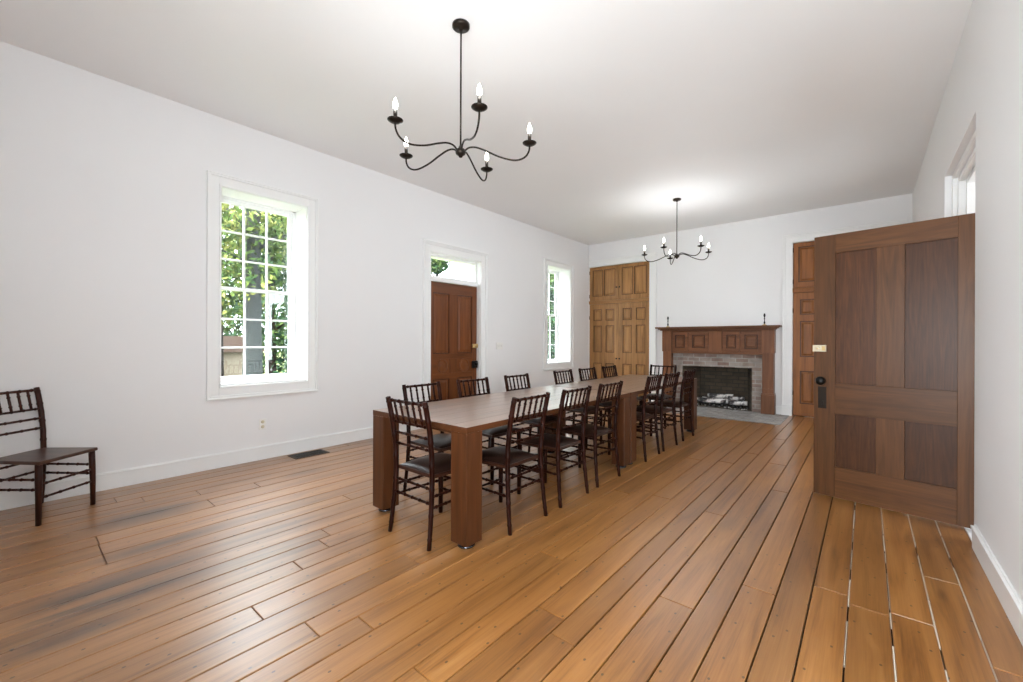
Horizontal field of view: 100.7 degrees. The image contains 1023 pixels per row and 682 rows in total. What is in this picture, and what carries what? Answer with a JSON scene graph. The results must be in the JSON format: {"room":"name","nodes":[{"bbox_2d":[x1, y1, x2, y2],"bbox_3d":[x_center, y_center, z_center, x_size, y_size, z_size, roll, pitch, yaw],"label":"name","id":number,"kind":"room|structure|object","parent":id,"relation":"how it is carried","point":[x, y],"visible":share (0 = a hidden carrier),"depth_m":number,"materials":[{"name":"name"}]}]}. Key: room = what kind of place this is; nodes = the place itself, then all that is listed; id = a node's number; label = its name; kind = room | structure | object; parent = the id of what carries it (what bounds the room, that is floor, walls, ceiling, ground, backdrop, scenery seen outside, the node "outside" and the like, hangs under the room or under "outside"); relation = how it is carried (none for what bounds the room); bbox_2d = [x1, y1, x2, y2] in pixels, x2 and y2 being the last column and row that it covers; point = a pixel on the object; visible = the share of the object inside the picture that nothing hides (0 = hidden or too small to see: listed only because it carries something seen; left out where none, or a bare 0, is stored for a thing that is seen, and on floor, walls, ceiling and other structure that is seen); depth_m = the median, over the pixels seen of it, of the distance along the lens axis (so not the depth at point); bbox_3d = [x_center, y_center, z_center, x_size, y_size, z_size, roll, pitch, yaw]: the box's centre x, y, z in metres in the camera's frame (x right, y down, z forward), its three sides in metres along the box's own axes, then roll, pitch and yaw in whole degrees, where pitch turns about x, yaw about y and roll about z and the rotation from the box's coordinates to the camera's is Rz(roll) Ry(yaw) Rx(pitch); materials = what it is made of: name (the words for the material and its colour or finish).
{"room":"dining room","nodes":[
{"label":"dining room","id":0,"kind":"room"},
{"bbox_2d":[0,41,588,488],"bbox_3d":[-2.207,-0.488,5.433,0.350,3.735,12.800,0,0,40],"label":"wall","id":1,"kind":"structure","parent":0,"point":[103,180],"depth_m":3.96,"materials":[{"name":"white paint"}]},
{"bbox_2d":[0,423,421,510],"bbox_3d":[-2.069,1.205,5.314,0.024,0.150,12.100,0,0,40],"label":"baseboard","id":2,"kind":"structure","parent":1,"relation":"attached to","point":[147,473],"depth_m":4.01,"materials":[{"name":"white wood"}]},
{"bbox_2d":[206,170,318,400],"bbox_3d":[-2.778,-0.548,4.711,0.391,2.272,1.110,0,0,40],"label":"window","id":3,"kind":"structure","parent":1,"relation":"in","point":[302,241],"depth_m":4.82,"materials":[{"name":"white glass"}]},
{"bbox_2d":[259,418,265,429],"bbox_3d":[-2.689,0.898,4.582,0.011,0.116,0.072,0,0,40],"label":"wall outlet","id":4,"kind":"object","parent":1,"relation":"attached to","point":[262,422],"visible":1,"depth_m":4.58,"materials":[{"name":"white plastic"}]},
{"bbox_2d":[422,238,488,400],"bbox_3d":[-0.989,-0.107,6.848,0.405,2.780,1.379,0,0,40],"label":"door","id":5,"kind":"structure","parent":1,"relation":"in","point":[455,311],"depth_m":6.81,"materials":[{"name":"brown wood"}]},
{"bbox_2d":[496,343,502,348],"bbox_3d":[-0.207,0.088,7.539,0.018,0.120,0.176,0,0,40],"label":"light switch","id":6,"kind":"object","parent":1,"relation":"attached to","point":[498,345],"visible":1,"depth_m":7.53,"materials":[{"name":"white plastic"}]},
{"bbox_2d":[543,258,573,370],"bbox_3d":[0.879,-0.539,9.083,0.391,2.272,1.110,0,0,40],"label":"window","id":7,"kind":"structure","parent":1,"relation":"in","point":[563,301],"depth_m":9.34,"materials":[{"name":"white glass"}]},
{"bbox_2d":[0,0,972,244],"bbox_3d":[0.168,-2.307,3.678,6.235,0.120,13.150,0,0,40],"label":"ceiling","id":8,"kind":"structure","parent":0,"point":[734,110],"depth_m":3.72,"materials":[{"name":"white paint"}]},
{"bbox_2d":[387,18,536,180],"bbox_3d":[-0.388,-1.764,3.023,1.000,0.968,1.037,0,0,40],"label":"chandelier","id":9,"kind":"object","parent":8,"relation":"hanging from","point":[461,26],"visible":1,"depth_m":3.01,"materials":[{"name":"brown metal"}]},
{"bbox_2d":[642,198,711,264],"bbox_3d":[2.572,-1.757,6.681,1.000,0.968,1.008,0,0,40],"label":"chandelier","id":10,"kind":"object","parent":8,"relation":"hanging from","point":[676,255],"visible":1,"depth_m":6.67,"materials":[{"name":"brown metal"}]},
{"bbox_2d":[0,401,1022,681],"bbox_3d":[0.218,1.328,3.465,5.905,0.080,12.200,0,0,40],"label":"floor","id":11,"kind":"structure","parent":0,"point":[716,556],"depth_m":2.25,"materials":[{"name":"brown wood"}]},
{"bbox_2d":[0,387,97,525],"bbox_3d":[-3.496,0.820,3.128,0.498,0.918,0.437,0,0,1],"label":"dining chair","id":12,"kind":"object","parent":11,"relation":"on","point":[41,457],"visible":1,"depth_m":3.16,"materials":[{"name":"brown wood"}]},
{"bbox_2d":[287,449,329,458],"bbox_3d":[-2.291,1.278,4.795,0.216,0.006,0.380,0,0,40],"label":"floor vent","id":13,"kind":"object","parent":11,"relation":"in","point":[319,451],"visible":1,"depth_m":4.78,"materials":[{"name":"brown metal"}]},
{"bbox_2d":[386,396,450,550],"bbox_3d":[-0.531,0.829,2.895,0.437,0.918,0.498,0,0,40],"label":"dining chair","id":14,"kind":"object","parent":11,"relation":"on","point":[432,466],"visible":0.83,"depth_m":2.77,"materials":[{"name":"brown wood"}]},
{"bbox_2d":[402,381,450,504],"bbox_3d":[-0.615,0.829,3.615,0.498,0.918,0.437,0,0,38],"label":"dining chair","id":15,"kind":"object","parent":11,"relation":"on","point":[442,441],"visible":0.4,"depth_m":3.57,"materials":[{"name":"brown wood"}]},
{"bbox_2d":[456,377,520,484],"bbox_3d":[-0.216,0.830,4.092,0.498,0.918,0.437,0,0,42],"label":"dining chair","id":16,"kind":"object","parent":11,"relation":"on","point":[496,432],"visible":0.41,"depth_m":4.07,"materials":[{"name":"brown wood"}]},
{"bbox_2d":[373,386,629,548],"bbox_3d":[0.083,0.908,3.797,1.020,0.760,2.334,0,0,40],"label":"dining table","id":17,"kind":"object","parent":11,"relation":"on","point":[465,418],"visible":0.74,"depth_m":3.14,"materials":[{"name":"brown wood"}]},
{"bbox_2d":[482,392,549,535],"bbox_3d":[-0.035,0.831,3.104,0.498,0.918,0.437,0,0,40],"label":"dining chair","id":18,"kind":"object","parent":11,"relation":"on","point":[501,457],"visible":0.94,"depth_m":3.00,"materials":[{"name":"brown wood"}]},
{"bbox_2d":[504,373,556,463],"bbox_3d":[0.232,0.831,4.628,0.498,0.918,0.437,0,0,40],"label":"dining chair","id":19,"kind":"object","parent":11,"relation":"on","point":[549,419],"visible":0.48,"depth_m":4.63,"materials":[{"name":"brown wood"}]},
{"bbox_2d":[516,385,591,507],"bbox_3d":[0.357,0.832,3.572,0.498,0.918,0.437,0,0,40],"label":"dining chair","id":20,"kind":"object","parent":11,"relation":"on","point":[556,442],"visible":0.89,"depth_m":3.49,"materials":[{"name":"brown wood"}]},
{"bbox_2d":[553,369,602,447],"bbox_3d":[0.842,0.832,5.356,0.498,0.918,0.437,0,0,39],"label":"dining chair","id":21,"kind":"object","parent":11,"relation":"on","point":[591,409],"visible":0.52,"depth_m":5.34,"materials":[{"name":"brown wood"}]},
{"bbox_2d":[560,380,622,487],"bbox_3d":[0.741,0.833,4.031,0.498,0.918,0.437,0,0,41],"label":"dining chair","id":22,"kind":"object","parent":11,"relation":"on","point":[593,431],"visible":0.84,"depth_m":3.93,"materials":[{"name":"brown wood"}]},
{"bbox_2d":[578,367,611,425],"bbox_3d":[1.234,0.833,5.825,0.498,0.918,0.437,0,0,42],"label":"dining chair","id":23,"kind":"object","parent":11,"relation":"on","point":[609,403],"visible":0.43,"depth_m":5.82,"materials":[{"name":"brown wood"}]},
{"bbox_2d":[589,261,648,400],"bbox_3d":[2.571,-0.208,9.715,1.467,3.000,0.638,0,0,40],"label":"tall cabinet","id":24,"kind":"object","parent":11,"relation":"on","point":[619,294],"visible":0.79,"depth_m":9.48,"materials":[{"name":"brown wood"}]},
{"bbox_2d":[602,365,642,426],"bbox_3d":[1.663,0.834,6.339,0.498,0.918,0.437,0,0,40],"label":"dining chair","id":25,"kind":"object","parent":11,"relation":"on","point":[614,366],"visible":0.33,"depth_m":6.36,"materials":[{"name":"brown wood"}]},
{"bbox_2d":[550,375,696,464],"bbox_3d":[1.558,0.912,5.559,1.020,0.760,2.230,0,0,40],"label":"dining table","id":26,"kind":"object","parent":11,"relation":"on","point":[633,384],"visible":0.38,"depth_m":5.29,"materials":[{"name":"brown wood"}]},
{"bbox_2d":[607,374,662,461],"bbox_3d":[1.403,0.835,4.823,0.498,0.918,0.437,0,0,38],"label":"dining chair","id":27,"kind":"object","parent":11,"relation":"on","point":[642,416],"visible":0.75,"depth_m":4.74,"materials":[{"name":"brown wood"}]},
{"bbox_2d":[636,372,679,451],"bbox_3d":[1.768,0.835,5.258,0.498,0.918,0.437,0,0,42],"label":"dining chair","id":28,"kind":"object","parent":11,"relation":"on","point":[661,410],"visible":0.86,"depth_m":5.13,"materials":[{"name":"brown wood"}]},
{"bbox_2d":[639,364,676,428],"bbox_3d":[2.260,0.836,6.548,0.437,0.918,0.498,0,0,39],"label":"dining chair","id":29,"kind":"object","parent":11,"relation":"on","point":[651,365],"visible":0.35,"depth_m":6.59,"materials":[{"name":"brown wood"}]},
{"bbox_2d":[650,369,695,440],"bbox_3d":[2.192,0.837,5.766,0.498,0.918,0.437,0,0,40],"label":"dining chair","id":30,"kind":"object","parent":11,"relation":"on","point":[666,403],"visible":0.83,"depth_m":5.65,"materials":[{"name":"brown wood"}]},
{"bbox_2d":[667,353,788,424],"bbox_3d":[3.888,0.770,7.939,2.180,1.055,1.810,0,0,40],"label":"fireplace","id":31,"kind":"object","parent":11,"relation":"on","point":[735,374],"depth_m":8.22,"materials":[{"name":"brick"}]},
{"bbox_2d":[697,397,725,403],"bbox_3d":[3.942,1.180,8.410,0.548,0.105,0.105,0,0,38],"label":"birch log","id":32,"kind":"object","parent":31,"relation":"on","point":[699,399],"visible":0.94,"depth_m":8.36,"materials":[{"name":"white wood"}]},
{"bbox_2d":[655,325,781,414],"bbox_3d":[3.852,0.510,8.074,2.180,1.575,0.270,0,0,40],"label":"mantelpiece","id":33,"kind":"object","parent":31,"relation":"attached to","point":[754,339],"visible":0.91,"depth_m":7.89,"materials":[{"name":"brown wood"}]},
{"bbox_2d":[655,325,781,330],"bbox_3d":[3.854,-0.242,8.073,2.180,0.070,0.270,0,0,40],"label":"mantel shelf","id":34,"kind":"object","parent":33,"relation":"attached to","point":[754,327],"depth_m":7.89,"materials":[{"name":"brown wood"}]},
{"bbox_2d":[702,396,737,403],"bbox_3d":[4.130,1.178,8.409,0.652,0.111,0.119,0,0,40],"label":"birch log","id":35,"kind":"object","parent":31,"relation":"on","point":[726,399],"visible":0.29,"depth_m":8.32,"materials":[{"name":"white wood"}]},
{"bbox_2d":[708,393,732,397],"bbox_3d":[4.111,1.081,8.349,0.454,0.093,0.095,0,0,28],"label":"birch log","id":36,"kind":"object","parent":35,"relation":"on","point":[710,395],"visible":0.96,"depth_m":8.34,"materials":[{"name":"white wood"}]},
{"bbox_2d":[728,396,744,400],"bbox_3d":[4.336,1.104,8.188,0.289,0.086,0.084,0,0,16],"label":"birch log","id":37,"kind":"object","parent":35,"relation":"on","point":[729,397],"visible":1,"depth_m":8.17,"materials":[{"name":"white wood"}]},
{"bbox_2d":[697,403,748,409],"bbox_3d":[4.071,1.272,8.330,1.066,0.028,0.464,0,0,40],"label":"ash","id":38,"kind":"object","parent":31,"relation":"in","point":[697,403],"visible":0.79,"depth_m":8.22,"materials":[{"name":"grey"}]},
{"bbox_2d":[728,400,747,405],"bbox_3d":[4.315,1.183,8.096,0.328,0.096,0.097,0,0,33],"label":"birch log","id":39,"kind":"object","parent":31,"relation":"on","point":[730,402],"visible":1,"depth_m":8.06,"materials":[{"name":"white wood"}]},
{"bbox_2d":[588,193,912,417],"bbox_3d":[4.157,-0.469,8.453,5.535,3.735,0.700,0,0,40],"label":"wall","id":40,"kind":"structure","parent":0,"point":[739,281],"depth_m":7.99,"materials":[{"name":"white paint"}]},
{"bbox_2d":[588,252,656,401],"bbox_3d":[2.423,-0.285,9.416,1.611,3.155,0.048,0,0,40],"label":"trim","id":41,"kind":"structure","parent":40,"relation":"attached to","point":[651,256],"depth_m":8.98,"materials":[{"name":"white wood"}]},
{"bbox_2d":[776,406,780,413],"bbox_3d":[3.913,1.223,8.181,2.250,0.150,0.024,0,0,40],"label":"baseboard","id":42,"kind":"structure","parent":40,"relation":"attached to","point":[778,408],"depth_m":7.50,"materials":[{"name":"white wood"}]},
{"bbox_2d":[792,241,813,416],"bbox_3d":[5.643,-0.196,7.145,1.467,3.000,0.638,0,0,40],"label":"tall cabinet","id":43,"kind":"object","parent":40,"relation":"attached to","point":[803,253],"visible":0.15,"depth_m":7.30,"materials":[{"name":"brown wood"}]},
{"bbox_2d":[781,219,906,415],"bbox_3d":[5.375,-0.274,6.946,1.611,3.155,0.048,0,0,40],"label":"trim","id":44,"kind":"structure","parent":40,"relation":"attached to","point":[787,240],"depth_m":7.40,"materials":[{"name":"white wood"}]},
{"bbox_2d":[912,0,1022,601],"bbox_3d":[2.307,-0.471,1.657,0.350,3.735,12.800,0,0,40],"label":"wall","id":45,"kind":"structure","parent":0,"point":[983,93],"depth_m":2.31,"materials":[{"name":"white paint"}]},
{"bbox_2d":[813,213,974,528],"bbox_3d":[2.897,0.204,3.226,0.211,2.158,1.000,0,0,-40],"label":"door","id":46,"kind":"structure","parent":45,"relation":"in","point":[894,345],"depth_m":3.17,"materials":[{"name":"brown wood"}]},
{"bbox_2d":[952,130,975,215],"bbox_3d":[3.550,-0.080,3.110,0.304,2.760,1.395,0,0,40],"label":"trim","id":47,"kind":"structure","parent":45,"relation":"attached to","point":[963,177],"depth_m":3.59,"materials":[{"name":"white wood"}]},
{"bbox_2d":[971,524,1022,645],"bbox_3d":[2.158,1.221,1.778,0.024,0.150,12.100,0,0,40],"label":"baseboard","id":48,"kind":"structure","parent":45,"relation":"attached to","point":[1007,595],"depth_m":2.11,"materials":[{"name":"white wood"}]},
{"label":"outside","id":49,"kind":"structure","parent":0,"visible":0},
{"bbox_2d":[263,352,285,373],"bbox_3d":[-16.698,2.008,46.561,74.645,0.100,110.000,0,0,40],"label":"lawn","id":50,"kind":"structure","parent":49,"point":[263,352],"depth_m":40.26,"materials":[{"name":"green plant"}]},
{"bbox_2d":[223,336,265,375],"bbox_3d":[-12.468,0.889,17.828,3.400,2.200,2.750,0,0,40],"label":"garden shed","id":51,"kind":"object","parent":50,"relation":"on","point":[233,358],"visible":0.11,"depth_m":17.15,"materials":[{"name":"paint"}]},
{"bbox_2d":[221,206,282,375],"bbox_3d":[-11.217,-1.731,16.168,4.467,7.452,5.868,0,0,40],"label":"tree","id":52,"kind":"object","parent":50,"relation":"on","point":[237,310],"visible":0.09,"depth_m":16.14,"materials":[{"name":"green plant"}]},
{"bbox_2d":[221,203,286,374],"bbox_3d":[-6.593,-1.533,10.822,3.479,7.091,4.617,0,0,40],"label":"tree","id":53,"kind":"object","parent":50,"relation":"on","point":[254,356],"visible":0.28,"depth_m":10.62,"materials":[{"name":"green plant"}]},
{"bbox_2d":[222,221,287,373],"bbox_3d":[-12.643,-2.493,22.318,5.091,8.959,6.149,0,0,40],"label":"tree","id":54,"kind":"object","parent":50,"relation":"on","point":[236,332],"visible":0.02,"depth_m":21.11,"materials":[{"name":"green plant"}]},
{"bbox_2d":[234,218,287,373],"bbox_3d":[-7.361,-1.121,13.803,2.851,6.259,3.082,0,0,40],"label":"tree","id":55,"kind":"object","parent":50,"relation":"on","point":[273,301],"visible":0.19,"depth_m":13.37,"materials":[{"name":"green plant"}]},
{"bbox_2d":[431,258,450,275],"bbox_3d":[-3.183,-0.931,17.221,1.697,5.901,1.267,0,0,40],"label":"tree","id":56,"kind":"object","parent":50,"relation":"on","point":[437,266],"visible":0.22,"depth_m":16.95,"materials":[{"name":"green plant"}]},
{"bbox_2d":[548,274,554,358],"bbox_3d":[1.758,-1.468,21.523,3.309,7.003,3.826,0,0,40],"label":"tree","id":57,"kind":"object","parent":50,"relation":"on","point":[552,347],"visible":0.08,"depth_m":20.43,"materials":[{"name":"green plant"}]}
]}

